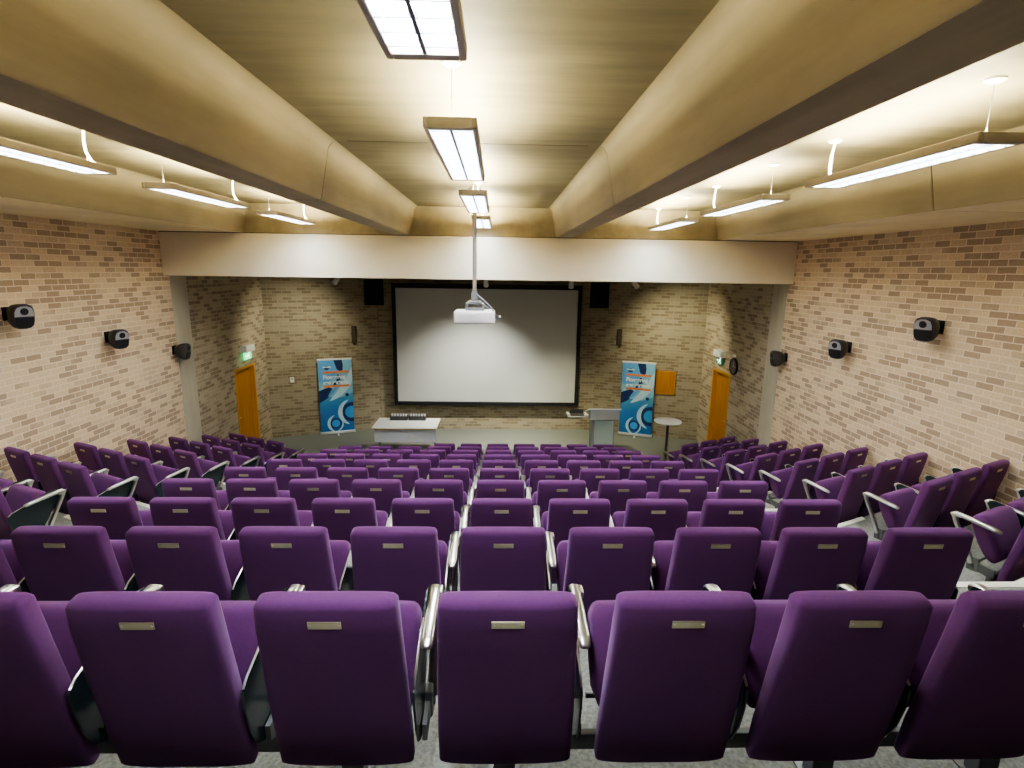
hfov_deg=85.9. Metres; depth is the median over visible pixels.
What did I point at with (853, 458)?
seat
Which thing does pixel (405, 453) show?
seat
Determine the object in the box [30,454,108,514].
seat
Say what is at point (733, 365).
wall clock
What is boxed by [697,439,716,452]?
seat
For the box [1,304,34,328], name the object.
wall speaker
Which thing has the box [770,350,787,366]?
wall speaker
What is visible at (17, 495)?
seat cushion
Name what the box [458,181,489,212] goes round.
pendant light
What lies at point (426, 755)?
floor
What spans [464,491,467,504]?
seat cushion
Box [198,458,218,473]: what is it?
seat cushion
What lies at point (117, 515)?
seat
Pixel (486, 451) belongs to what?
seat
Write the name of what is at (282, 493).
seat cushion
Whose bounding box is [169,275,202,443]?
pillar
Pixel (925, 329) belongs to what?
wall speaker
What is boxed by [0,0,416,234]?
beam
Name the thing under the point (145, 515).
seat cushion
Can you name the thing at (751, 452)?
seat
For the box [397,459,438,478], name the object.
seat
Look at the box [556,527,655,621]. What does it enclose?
seat
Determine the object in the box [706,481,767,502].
seat
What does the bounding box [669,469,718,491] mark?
seat
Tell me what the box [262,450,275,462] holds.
seat cushion
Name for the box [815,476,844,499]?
seat cushion
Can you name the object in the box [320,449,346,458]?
seat
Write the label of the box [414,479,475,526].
seat
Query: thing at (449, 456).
seat
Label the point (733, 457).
seat
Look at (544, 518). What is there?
seat cushion
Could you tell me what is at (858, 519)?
trim
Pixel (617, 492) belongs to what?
seat
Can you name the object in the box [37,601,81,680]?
seat cushion
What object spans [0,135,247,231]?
ceiling
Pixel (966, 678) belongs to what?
seat
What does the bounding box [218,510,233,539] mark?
seat cushion
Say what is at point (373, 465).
seat
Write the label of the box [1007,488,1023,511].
seat
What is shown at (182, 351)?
wall speaker
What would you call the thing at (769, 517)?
seat cushion
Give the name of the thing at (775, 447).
seat
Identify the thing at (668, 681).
seat
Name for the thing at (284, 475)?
seat
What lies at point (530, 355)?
projection screen
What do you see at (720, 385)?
door
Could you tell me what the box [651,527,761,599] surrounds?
seat
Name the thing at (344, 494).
seat cushion
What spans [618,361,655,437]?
banner
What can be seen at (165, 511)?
seat
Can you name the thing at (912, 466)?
seat
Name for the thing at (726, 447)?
seat
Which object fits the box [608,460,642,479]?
seat
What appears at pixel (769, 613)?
seat cushion
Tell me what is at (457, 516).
seat cushion
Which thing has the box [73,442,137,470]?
seat
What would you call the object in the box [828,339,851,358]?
wall speaker
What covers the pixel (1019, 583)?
trim
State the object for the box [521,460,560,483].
seat
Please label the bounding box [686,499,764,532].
seat
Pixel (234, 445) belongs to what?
seat
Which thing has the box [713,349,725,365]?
exit sign
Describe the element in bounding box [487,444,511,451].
seat
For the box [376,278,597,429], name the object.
wall
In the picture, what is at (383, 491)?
seat
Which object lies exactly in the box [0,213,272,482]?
wall
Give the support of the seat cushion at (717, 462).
on the seat at (733, 457)
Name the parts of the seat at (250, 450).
backrest, armrest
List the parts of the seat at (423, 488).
backrest, armrest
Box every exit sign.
[240,344,254,359]
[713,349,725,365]
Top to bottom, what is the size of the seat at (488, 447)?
0.740 m
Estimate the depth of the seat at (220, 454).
9.12 m
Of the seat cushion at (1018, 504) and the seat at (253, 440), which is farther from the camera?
the seat at (253, 440)
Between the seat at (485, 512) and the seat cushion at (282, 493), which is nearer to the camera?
the seat at (485, 512)
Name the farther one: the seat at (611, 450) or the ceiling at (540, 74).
the seat at (611, 450)
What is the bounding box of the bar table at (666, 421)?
[654,417,681,460]
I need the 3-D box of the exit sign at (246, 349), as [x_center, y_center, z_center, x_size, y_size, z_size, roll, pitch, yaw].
[-6.080,-0.735,12.667,0.140,0.330,0.440,1,12,-2]
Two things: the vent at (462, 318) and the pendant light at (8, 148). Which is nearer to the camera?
the pendant light at (8, 148)
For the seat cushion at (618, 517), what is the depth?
4.18 m
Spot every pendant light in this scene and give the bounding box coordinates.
[0,130,116,174]
[142,160,250,207]
[256,197,315,224]
[356,0,466,60]
[423,60,484,180]
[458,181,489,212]
[471,213,491,227]
[647,196,698,229]
[700,163,789,216]
[805,75,1023,188]
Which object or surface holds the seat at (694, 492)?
attached to the support
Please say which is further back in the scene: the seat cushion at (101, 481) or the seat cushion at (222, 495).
the seat cushion at (101, 481)
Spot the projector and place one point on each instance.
(470, 315)
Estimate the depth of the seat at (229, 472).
5.84 m
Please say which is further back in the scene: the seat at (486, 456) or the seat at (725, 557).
the seat at (486, 456)
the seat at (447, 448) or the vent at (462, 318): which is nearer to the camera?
the vent at (462, 318)
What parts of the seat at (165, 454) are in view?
backrest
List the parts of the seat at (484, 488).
number plate, armrest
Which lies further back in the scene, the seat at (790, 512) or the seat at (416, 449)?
the seat at (416, 449)
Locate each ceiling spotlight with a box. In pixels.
[332,278,339,284]
[483,280,488,287]
[568,281,573,288]
[632,282,639,288]
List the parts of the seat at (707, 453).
armrest, backrest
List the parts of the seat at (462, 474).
armrest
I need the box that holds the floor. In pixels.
[45,429,1023,767]
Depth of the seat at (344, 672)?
1.75 m
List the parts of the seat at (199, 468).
backrest, armrest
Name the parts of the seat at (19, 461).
backrest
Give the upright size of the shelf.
0.065 m
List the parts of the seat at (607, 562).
number plate, armrest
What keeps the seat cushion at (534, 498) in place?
on the seat at (547, 490)
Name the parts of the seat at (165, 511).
number plate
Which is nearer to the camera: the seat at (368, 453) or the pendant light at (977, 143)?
the pendant light at (977, 143)
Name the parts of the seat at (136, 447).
backrest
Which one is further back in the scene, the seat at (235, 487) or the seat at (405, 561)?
the seat at (235, 487)
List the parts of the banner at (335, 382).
rail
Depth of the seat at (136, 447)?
8.42 m
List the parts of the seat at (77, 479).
backrest, armrest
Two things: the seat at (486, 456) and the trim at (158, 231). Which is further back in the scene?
the trim at (158, 231)
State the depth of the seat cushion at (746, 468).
8.44 m
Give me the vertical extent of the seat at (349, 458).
0.740 m
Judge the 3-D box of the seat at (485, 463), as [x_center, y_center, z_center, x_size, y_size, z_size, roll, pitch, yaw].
[-0.137,1.288,7.286,0.565,0.740,0.544,1,12,-2]
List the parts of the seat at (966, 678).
armrest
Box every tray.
[390,414,407,420]
[409,414,426,420]
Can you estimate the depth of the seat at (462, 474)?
5.91 m
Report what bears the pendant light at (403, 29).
hanging from the ceiling at (540, 74)
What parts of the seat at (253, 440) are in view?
backrest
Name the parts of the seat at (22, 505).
backrest, armrest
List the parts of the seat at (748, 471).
armrest, backrest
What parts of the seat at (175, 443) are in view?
backrest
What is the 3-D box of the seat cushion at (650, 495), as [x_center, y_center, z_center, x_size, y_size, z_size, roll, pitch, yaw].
[1.529,1.215,5.284,0.477,0.350,0.219,1,12,-2]
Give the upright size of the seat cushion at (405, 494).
0.350 m
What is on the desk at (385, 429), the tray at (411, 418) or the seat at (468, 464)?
the tray at (411, 418)
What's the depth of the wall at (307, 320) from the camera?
14.25 m
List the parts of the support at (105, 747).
leg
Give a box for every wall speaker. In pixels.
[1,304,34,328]
[104,329,128,348]
[172,343,190,359]
[351,326,356,344]
[616,329,621,347]
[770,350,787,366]
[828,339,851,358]
[913,317,944,341]
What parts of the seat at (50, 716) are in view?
backrest, armrest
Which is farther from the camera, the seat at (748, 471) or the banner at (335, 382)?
the banner at (335, 382)
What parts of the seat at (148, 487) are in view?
backrest, armrest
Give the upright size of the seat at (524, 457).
0.740 m
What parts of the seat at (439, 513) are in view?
number plate, armrest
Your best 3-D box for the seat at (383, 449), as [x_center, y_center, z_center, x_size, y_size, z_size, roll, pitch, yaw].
[-2.395,1.456,10.390,0.565,0.740,0.544,1,12,-2]
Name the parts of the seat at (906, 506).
armrest, armrest, backrest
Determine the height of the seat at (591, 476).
0.740 m
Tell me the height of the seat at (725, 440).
0.740 m
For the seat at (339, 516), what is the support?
attached to the support
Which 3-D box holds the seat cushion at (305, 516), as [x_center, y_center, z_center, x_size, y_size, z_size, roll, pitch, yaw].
[-1.728,1.132,4.141,0.477,0.350,0.219,1,12,-2]
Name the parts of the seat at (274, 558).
number plate, armrest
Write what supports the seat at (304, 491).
attached to the support
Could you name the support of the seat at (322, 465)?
attached to the support
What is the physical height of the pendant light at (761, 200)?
0.349 m
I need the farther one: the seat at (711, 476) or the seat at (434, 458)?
the seat at (434, 458)
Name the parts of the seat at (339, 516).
number plate, armrest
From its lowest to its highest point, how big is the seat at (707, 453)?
0.740 m
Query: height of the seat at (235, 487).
0.740 m
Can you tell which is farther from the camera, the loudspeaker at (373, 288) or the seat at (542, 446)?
the loudspeaker at (373, 288)
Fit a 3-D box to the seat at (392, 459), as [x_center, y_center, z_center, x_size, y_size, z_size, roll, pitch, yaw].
[-1.791,1.336,8.296,0.565,0.740,0.544,1,12,-2]
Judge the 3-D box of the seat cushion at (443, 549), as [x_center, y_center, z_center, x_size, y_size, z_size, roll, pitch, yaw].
[-0.603,1.064,3.102,0.477,0.350,0.219,1,12,-2]
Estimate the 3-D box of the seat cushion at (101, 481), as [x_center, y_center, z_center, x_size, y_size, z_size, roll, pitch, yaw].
[-4.603,1.207,6.216,0.477,0.350,0.219,6,13,24]
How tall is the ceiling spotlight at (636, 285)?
0.343 m
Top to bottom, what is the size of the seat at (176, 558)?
0.740 m
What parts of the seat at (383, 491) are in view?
number plate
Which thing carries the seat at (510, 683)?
attached to the support at (587, 740)
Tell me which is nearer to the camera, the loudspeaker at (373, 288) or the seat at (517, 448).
the seat at (517, 448)
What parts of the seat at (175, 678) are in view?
number plate, armrest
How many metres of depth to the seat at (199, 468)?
8.09 m
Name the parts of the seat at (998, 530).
armrest, armrest, backrest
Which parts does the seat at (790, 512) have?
number plate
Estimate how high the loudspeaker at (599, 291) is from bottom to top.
0.880 m
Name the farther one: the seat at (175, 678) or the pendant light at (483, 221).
the pendant light at (483, 221)
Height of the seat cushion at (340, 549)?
0.350 m
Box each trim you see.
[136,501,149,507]
[158,231,797,241]
[358,141,576,145]
[837,517,865,526]
[957,577,1023,587]
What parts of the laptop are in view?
screen lid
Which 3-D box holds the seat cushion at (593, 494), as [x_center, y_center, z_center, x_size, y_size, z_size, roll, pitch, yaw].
[0.981,1.210,5.269,0.477,0.350,0.219,1,12,-2]
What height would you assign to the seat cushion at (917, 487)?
0.350 m
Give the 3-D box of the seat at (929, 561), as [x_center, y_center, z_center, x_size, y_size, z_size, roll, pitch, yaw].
[2.176,1.063,3.118,0.565,0.740,0.544,1,12,-2]
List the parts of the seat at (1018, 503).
armrest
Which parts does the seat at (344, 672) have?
number plate, armrest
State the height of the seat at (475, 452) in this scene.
0.740 m
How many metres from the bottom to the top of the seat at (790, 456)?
0.740 m
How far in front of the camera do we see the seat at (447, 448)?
10.10 m
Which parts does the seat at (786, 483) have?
armrest, backrest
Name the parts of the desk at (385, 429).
modesty panel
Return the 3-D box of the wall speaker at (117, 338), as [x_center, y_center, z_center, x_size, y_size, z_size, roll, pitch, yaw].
[-5.894,-0.675,8.209,0.283,0.295,0.235,6,13,24]
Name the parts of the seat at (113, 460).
backrest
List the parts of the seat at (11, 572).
backrest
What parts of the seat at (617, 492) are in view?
number plate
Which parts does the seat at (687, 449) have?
armrest, backrest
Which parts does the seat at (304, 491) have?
number plate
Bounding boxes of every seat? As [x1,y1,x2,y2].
[0,478,33,496]
[0,484,66,539]
[0,540,30,592]
[0,584,21,591]
[0,584,163,767]
[4,447,81,490]
[10,526,138,600]
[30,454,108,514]
[58,461,138,497]
[65,584,304,766]
[67,497,153,539]
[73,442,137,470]
[98,448,162,500]
[124,454,189,503]
[125,526,249,600]
[127,439,173,462]
[149,444,204,469]
[149,497,235,539]
[162,478,229,509]
[168,436,211,451]
[173,449,229,489]
[189,441,237,480]
[202,434,241,446]
[212,445,259,482]
[221,438,263,455]
[224,467,275,482]
[225,478,289,509]
[229,433,265,443]
[231,497,312,539]
[238,526,353,600]
[242,442,284,476]
[247,436,284,450]
[253,584,444,765]
[266,440,304,458]
[266,459,302,476]
[275,467,326,489]
[289,479,351,510]
[297,453,327,466]
[310,459,345,477]
[311,498,391,544]
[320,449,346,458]
[327,467,375,492]
[335,453,364,466]
[338,446,362,452]
[350,526,460,612]
[352,479,413,515]
[353,449,379,458]
[353,459,388,478]
[368,446,391,453]
[372,454,401,466]
[378,467,428,493]
[387,449,412,458]
[392,498,469,583]
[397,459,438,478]
[398,446,421,453]
[410,454,439,467]
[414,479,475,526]
[420,449,446,459]
[428,446,451,456]
[429,468,478,520]
[434,443,454,452]
[437,584,590,763]
[439,460,481,495]
[447,454,482,472]
[452,450,483,464]
[457,446,484,459]
[460,527,556,590]
[461,443,485,454]
[469,498,540,526]
[475,480,531,499]
[480,468,525,487]
[482,460,521,475]
[484,454,517,467]
[485,450,515,459]
[486,446,513,454]
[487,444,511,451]
[512,444,534,454]
[514,447,538,459]
[516,450,543,464]
[518,454,549,472]
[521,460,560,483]
[526,468,571,497]
[532,480,588,520]
[540,444,560,451]
[541,498,613,583]
[544,447,567,454]
[550,450,575,459]
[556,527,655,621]
[557,455,586,467]
[566,444,587,449]
[566,460,600,479]
[574,447,596,454]
[575,468,619,495]
[583,450,608,459]
[585,584,756,762]
[589,480,646,516]
[593,444,613,449]
[594,455,623,467]
[603,447,625,454]
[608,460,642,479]
[612,499,687,577]
[615,451,640,460]
[622,469,668,492]
[630,455,659,468]
[646,480,707,511]
[650,461,684,478]
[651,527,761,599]
[662,443,697,468]
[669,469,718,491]
[679,445,718,468]
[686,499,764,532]
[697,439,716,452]
[700,449,744,486]
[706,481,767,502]
[717,436,734,448]
[717,442,739,457]
[725,453,776,486]
[739,438,758,449]
[742,444,766,463]
[745,584,932,760]
[754,527,867,599]
[758,458,818,506]
[761,499,841,540]
[765,440,787,454]
[768,448,800,490]
[798,443,822,460]
[802,465,874,523]
[807,452,844,498]
[839,447,868,475]
[844,458,902,517]
[856,527,973,598]
[862,476,953,539]
[883,452,927,490]
[894,583,1023,759]
[911,467,982,527]
[946,459,1009,527]
[950,499,1023,581]
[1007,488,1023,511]
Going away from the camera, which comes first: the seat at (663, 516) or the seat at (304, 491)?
the seat at (663, 516)
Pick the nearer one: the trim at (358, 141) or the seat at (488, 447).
the trim at (358, 141)
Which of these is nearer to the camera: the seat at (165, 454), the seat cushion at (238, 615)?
the seat cushion at (238, 615)
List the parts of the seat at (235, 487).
number plate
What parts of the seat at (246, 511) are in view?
number plate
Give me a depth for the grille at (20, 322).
6.48 m
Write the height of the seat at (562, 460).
0.740 m
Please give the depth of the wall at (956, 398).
7.37 m
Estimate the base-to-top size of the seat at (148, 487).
0.740 m
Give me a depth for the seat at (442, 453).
9.05 m
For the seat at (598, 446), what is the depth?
11.24 m
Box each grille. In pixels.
[15,317,33,327]
[116,339,128,348]
[186,351,190,358]
[828,349,840,358]
[914,330,931,340]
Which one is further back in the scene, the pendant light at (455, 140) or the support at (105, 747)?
the pendant light at (455, 140)
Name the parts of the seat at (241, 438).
backrest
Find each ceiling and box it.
[0,0,1023,210]
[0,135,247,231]
[715,125,1023,240]
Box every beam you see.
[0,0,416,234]
[159,232,797,283]
[244,203,716,239]
[549,0,1023,237]
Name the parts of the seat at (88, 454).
backrest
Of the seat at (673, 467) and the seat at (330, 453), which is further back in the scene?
the seat at (330, 453)
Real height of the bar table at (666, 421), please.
1.115 m
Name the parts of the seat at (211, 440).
backrest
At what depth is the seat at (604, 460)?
8.07 m
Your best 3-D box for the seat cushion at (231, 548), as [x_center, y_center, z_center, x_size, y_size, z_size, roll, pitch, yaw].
[-1.698,1.054,3.072,0.477,0.350,0.219,1,12,-2]
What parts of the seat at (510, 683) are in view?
number plate, armrest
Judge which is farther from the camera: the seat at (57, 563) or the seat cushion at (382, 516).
the seat cushion at (382, 516)
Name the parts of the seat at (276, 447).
backrest, armrest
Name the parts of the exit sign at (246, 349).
sign panel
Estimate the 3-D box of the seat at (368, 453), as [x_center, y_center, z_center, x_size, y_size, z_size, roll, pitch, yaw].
[-2.363,1.394,9.335,0.565,0.740,0.544,1,12,-2]
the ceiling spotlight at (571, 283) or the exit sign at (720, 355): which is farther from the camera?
the exit sign at (720, 355)
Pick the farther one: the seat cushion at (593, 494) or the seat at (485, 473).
the seat at (485, 473)
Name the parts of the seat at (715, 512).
number plate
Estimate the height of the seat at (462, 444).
0.740 m
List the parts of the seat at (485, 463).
backrest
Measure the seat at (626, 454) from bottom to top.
0.740 m
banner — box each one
[317,358,355,435]
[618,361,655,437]
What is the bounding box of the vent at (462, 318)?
[459,315,480,321]
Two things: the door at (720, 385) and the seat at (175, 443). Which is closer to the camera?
the seat at (175, 443)
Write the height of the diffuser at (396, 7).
0.004 m
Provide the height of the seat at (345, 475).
0.740 m
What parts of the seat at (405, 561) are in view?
number plate, armrest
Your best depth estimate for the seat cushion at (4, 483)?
5.30 m
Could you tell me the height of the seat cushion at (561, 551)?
0.350 m
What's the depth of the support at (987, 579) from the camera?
4.24 m
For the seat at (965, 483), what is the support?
attached to the support
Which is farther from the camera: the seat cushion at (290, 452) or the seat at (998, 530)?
the seat cushion at (290, 452)
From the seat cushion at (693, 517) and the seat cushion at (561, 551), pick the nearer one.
the seat cushion at (561, 551)
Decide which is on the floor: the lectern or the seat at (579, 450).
the lectern
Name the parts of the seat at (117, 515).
number plate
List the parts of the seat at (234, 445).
backrest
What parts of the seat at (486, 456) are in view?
backrest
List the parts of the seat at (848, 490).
armrest, backrest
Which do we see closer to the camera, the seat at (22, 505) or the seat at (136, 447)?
the seat at (22, 505)
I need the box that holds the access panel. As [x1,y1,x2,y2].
[654,370,675,394]
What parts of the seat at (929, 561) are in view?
number plate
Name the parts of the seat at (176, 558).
number plate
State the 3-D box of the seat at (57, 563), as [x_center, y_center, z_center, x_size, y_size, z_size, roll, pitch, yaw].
[-2.206,1.023,2.998,0.565,0.740,0.544,1,12,-2]
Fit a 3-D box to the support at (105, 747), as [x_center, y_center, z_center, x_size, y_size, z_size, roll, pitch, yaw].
[-1.691,1.346,1.998,2.647,0.200,0.200,1,12,-2]
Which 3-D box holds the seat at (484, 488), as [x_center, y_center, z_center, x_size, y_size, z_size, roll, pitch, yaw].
[-0.075,1.174,5.180,0.565,0.740,0.544,1,12,-2]
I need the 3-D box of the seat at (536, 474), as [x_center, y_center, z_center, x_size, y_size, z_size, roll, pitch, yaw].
[0.438,1.236,6.248,0.565,0.740,0.544,1,12,-2]
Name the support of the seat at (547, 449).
attached to the support
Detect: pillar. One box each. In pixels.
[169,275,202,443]
[757,284,787,445]
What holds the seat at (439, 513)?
attached to the support
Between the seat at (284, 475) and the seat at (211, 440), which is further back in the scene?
the seat at (211, 440)
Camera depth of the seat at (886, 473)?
6.40 m
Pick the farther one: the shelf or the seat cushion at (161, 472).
the shelf
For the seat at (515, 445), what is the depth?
11.20 m
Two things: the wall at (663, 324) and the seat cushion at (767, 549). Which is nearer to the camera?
the seat cushion at (767, 549)
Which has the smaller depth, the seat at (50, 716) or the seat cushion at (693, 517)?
the seat at (50, 716)
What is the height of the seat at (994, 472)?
0.740 m
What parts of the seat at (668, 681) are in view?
number plate, armrest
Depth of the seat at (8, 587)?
2.12 m
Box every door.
[234,362,260,437]
[706,367,730,442]
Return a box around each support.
[97,734,374,767]
[488,726,999,767]
[985,568,1001,581]
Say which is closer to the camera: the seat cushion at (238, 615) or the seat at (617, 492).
the seat cushion at (238, 615)
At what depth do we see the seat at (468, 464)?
6.96 m
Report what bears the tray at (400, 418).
on the desk at (385, 429)
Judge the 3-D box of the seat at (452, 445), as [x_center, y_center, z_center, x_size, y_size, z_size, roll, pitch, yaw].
[-1.374,1.528,11.475,0.600,0.740,0.536,1,12,-2]
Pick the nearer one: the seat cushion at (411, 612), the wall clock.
the seat cushion at (411, 612)
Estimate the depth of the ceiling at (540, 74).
3.42 m
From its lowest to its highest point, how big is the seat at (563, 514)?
0.740 m
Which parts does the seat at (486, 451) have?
backrest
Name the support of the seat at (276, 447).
attached to the support
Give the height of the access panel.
0.620 m
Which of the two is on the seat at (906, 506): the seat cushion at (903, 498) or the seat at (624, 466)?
the seat cushion at (903, 498)
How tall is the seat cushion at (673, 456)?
0.350 m
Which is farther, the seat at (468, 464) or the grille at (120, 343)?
the grille at (120, 343)
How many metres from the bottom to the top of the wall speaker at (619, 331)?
0.500 m
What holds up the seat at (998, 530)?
attached to the support at (987, 579)
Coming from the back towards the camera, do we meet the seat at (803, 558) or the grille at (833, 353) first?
the grille at (833, 353)
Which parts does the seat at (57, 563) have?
number plate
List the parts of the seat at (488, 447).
backrest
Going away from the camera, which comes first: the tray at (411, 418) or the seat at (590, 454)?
the seat at (590, 454)
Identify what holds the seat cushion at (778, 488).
on the seat at (786, 483)
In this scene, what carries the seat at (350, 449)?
attached to the support
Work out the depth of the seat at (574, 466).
7.00 m
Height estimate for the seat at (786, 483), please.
0.740 m
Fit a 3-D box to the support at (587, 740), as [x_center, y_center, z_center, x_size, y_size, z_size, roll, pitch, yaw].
[1.086,1.372,2.074,2.647,0.200,0.200,1,12,-2]
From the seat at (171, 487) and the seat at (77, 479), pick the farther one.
the seat at (77, 479)
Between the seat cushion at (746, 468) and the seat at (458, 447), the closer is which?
the seat cushion at (746, 468)
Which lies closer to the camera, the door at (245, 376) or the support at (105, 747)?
the support at (105, 747)
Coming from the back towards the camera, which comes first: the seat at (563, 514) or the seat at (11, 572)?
the seat at (563, 514)
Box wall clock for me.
[729,354,737,374]
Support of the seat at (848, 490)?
attached to the support
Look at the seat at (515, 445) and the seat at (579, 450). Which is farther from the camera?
the seat at (515, 445)
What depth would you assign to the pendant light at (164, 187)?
5.67 m
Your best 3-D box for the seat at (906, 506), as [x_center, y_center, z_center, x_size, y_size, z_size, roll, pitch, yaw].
[3.834,1.198,5.344,0.600,0.740,0.536,-5,13,-27]
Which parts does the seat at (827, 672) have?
armrest, number plate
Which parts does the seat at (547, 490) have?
number plate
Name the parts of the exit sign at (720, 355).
sign panel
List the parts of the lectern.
panel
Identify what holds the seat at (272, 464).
attached to the support
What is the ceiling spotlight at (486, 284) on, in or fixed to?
attached to the ceiling
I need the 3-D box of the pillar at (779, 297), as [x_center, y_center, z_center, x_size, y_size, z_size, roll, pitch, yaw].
[5.007,-0.332,10.601,0.016,5.200,0.520,1,12,-2]
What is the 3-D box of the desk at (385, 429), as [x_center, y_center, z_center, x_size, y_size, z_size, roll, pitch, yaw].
[-2.514,1.291,13.223,1.500,0.742,0.870,1,12,-2]
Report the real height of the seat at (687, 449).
0.740 m
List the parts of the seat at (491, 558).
number plate, armrest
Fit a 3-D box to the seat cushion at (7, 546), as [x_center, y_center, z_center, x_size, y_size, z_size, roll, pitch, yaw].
[-2.794,1.044,3.042,0.477,0.350,0.219,1,12,-2]
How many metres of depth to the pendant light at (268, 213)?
8.07 m
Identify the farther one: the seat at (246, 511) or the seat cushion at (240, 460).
the seat cushion at (240, 460)
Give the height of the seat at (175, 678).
0.740 m
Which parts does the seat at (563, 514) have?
number plate, armrest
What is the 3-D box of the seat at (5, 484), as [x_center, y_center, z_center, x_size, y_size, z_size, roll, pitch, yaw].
[-5.059,1.073,5.314,0.565,0.740,0.544,6,13,24]
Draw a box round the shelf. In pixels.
[566,412,588,417]
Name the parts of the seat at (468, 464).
armrest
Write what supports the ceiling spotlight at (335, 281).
attached to the ceiling
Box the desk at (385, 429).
[371,418,439,445]
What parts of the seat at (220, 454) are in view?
backrest, armrest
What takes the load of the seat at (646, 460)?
attached to the support
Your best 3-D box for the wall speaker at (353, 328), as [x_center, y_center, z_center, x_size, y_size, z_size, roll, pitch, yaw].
[-4.155,-1.269,14.475,0.130,0.500,0.120,-4,13,-21]
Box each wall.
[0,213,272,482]
[260,277,380,437]
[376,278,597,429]
[593,282,709,439]
[696,220,1023,524]
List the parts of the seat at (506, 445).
backrest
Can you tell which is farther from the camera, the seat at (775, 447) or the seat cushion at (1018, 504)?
the seat at (775, 447)
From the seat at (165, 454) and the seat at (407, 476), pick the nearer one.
the seat at (407, 476)
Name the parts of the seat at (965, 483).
backrest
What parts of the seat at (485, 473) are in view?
backrest, armrest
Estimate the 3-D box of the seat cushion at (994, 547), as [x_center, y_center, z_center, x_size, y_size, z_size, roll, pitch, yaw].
[3.833,1.174,4.340,0.477,0.350,0.219,-5,13,-27]
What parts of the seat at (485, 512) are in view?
number plate, armrest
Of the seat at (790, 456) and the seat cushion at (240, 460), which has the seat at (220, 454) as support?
the seat cushion at (240, 460)
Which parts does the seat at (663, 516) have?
number plate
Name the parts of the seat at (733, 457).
armrest, backrest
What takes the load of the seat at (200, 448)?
attached to the support
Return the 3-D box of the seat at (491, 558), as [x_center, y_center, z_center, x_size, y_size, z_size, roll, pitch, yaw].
[-0.015,1.043,3.058,0.565,0.740,0.544,1,12,-2]
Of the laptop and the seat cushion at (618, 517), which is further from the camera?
the laptop
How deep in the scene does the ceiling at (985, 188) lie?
5.50 m
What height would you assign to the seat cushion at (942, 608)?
0.350 m
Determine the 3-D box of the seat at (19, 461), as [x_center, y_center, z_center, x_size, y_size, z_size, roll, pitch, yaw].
[-5.613,1.073,6.604,0.600,0.740,0.536,6,13,24]
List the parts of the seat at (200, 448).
backrest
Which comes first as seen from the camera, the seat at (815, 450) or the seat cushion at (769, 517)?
the seat cushion at (769, 517)
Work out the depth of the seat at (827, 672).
1.79 m
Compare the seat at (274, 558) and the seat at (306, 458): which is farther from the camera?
the seat at (306, 458)
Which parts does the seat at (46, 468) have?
backrest, armrest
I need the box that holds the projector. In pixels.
[454,188,500,323]
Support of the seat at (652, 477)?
attached to the support
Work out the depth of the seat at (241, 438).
11.57 m
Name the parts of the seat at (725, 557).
number plate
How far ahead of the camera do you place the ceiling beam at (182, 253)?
9.62 m
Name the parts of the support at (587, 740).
leg, leg, leg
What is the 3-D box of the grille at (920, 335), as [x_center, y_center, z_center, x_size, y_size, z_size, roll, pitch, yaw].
[4.884,-0.578,6.548,0.026,0.123,0.196,-4,13,-23]
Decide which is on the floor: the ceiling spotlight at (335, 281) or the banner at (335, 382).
the banner at (335, 382)
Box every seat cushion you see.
[0,478,13,488]
[0,540,23,583]
[5,484,45,512]
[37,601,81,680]
[90,472,122,494]
[110,540,133,584]
[139,510,153,525]
[152,464,176,482]
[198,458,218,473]
[216,490,227,509]
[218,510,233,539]
[220,540,242,586]
[220,601,257,685]
[234,454,250,466]
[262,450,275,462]
[278,490,289,497]
[285,448,297,457]
[298,510,312,525]
[330,540,350,590]
[341,491,351,497]
[376,511,387,525]
[399,600,422,705]
[402,491,409,497]
[438,540,447,585]
[454,511,459,531]
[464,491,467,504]
[532,491,536,505]
[541,511,547,530]
[556,540,567,590]
[588,600,614,705]
[589,492,597,497]
[612,511,624,526]
[646,492,657,498]
[651,540,673,590]
[668,450,679,460]
[686,453,699,468]
[686,511,700,526]
[706,492,717,498]
[708,457,723,471]
[734,461,753,480]
[745,600,787,707]
[754,541,777,599]
[761,512,776,540]
[769,467,792,498]
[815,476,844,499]
[856,541,881,589]
[878,488,916,527]
[907,599,956,706]
[911,482,923,490]
[972,506,1020,562]
[1007,497,1023,511]
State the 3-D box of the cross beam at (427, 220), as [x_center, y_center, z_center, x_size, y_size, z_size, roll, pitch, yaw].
[-0.498,-2.829,9.637,11.100,0.480,0.320,1,12,-2]
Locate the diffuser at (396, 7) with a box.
[373,1,455,39]
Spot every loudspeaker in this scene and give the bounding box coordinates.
[364,278,383,305]
[590,282,609,307]
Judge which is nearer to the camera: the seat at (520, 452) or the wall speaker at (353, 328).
the seat at (520, 452)
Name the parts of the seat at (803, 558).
number plate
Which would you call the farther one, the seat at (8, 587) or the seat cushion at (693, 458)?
the seat cushion at (693, 458)
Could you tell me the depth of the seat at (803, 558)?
2.83 m
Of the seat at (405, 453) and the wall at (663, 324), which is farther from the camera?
the wall at (663, 324)
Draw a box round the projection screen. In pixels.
[391,283,582,405]
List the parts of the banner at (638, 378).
rail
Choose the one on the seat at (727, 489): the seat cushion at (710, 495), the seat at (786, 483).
the seat cushion at (710, 495)
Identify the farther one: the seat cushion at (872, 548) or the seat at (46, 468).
the seat at (46, 468)
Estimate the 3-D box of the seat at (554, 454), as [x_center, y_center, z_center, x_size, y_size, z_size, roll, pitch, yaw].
[0.881,1.423,9.424,0.565,0.740,0.544,1,12,-2]
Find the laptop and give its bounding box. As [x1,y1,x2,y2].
[570,409,584,415]
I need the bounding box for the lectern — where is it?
[566,409,620,446]
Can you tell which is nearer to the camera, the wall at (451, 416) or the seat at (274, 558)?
the seat at (274, 558)

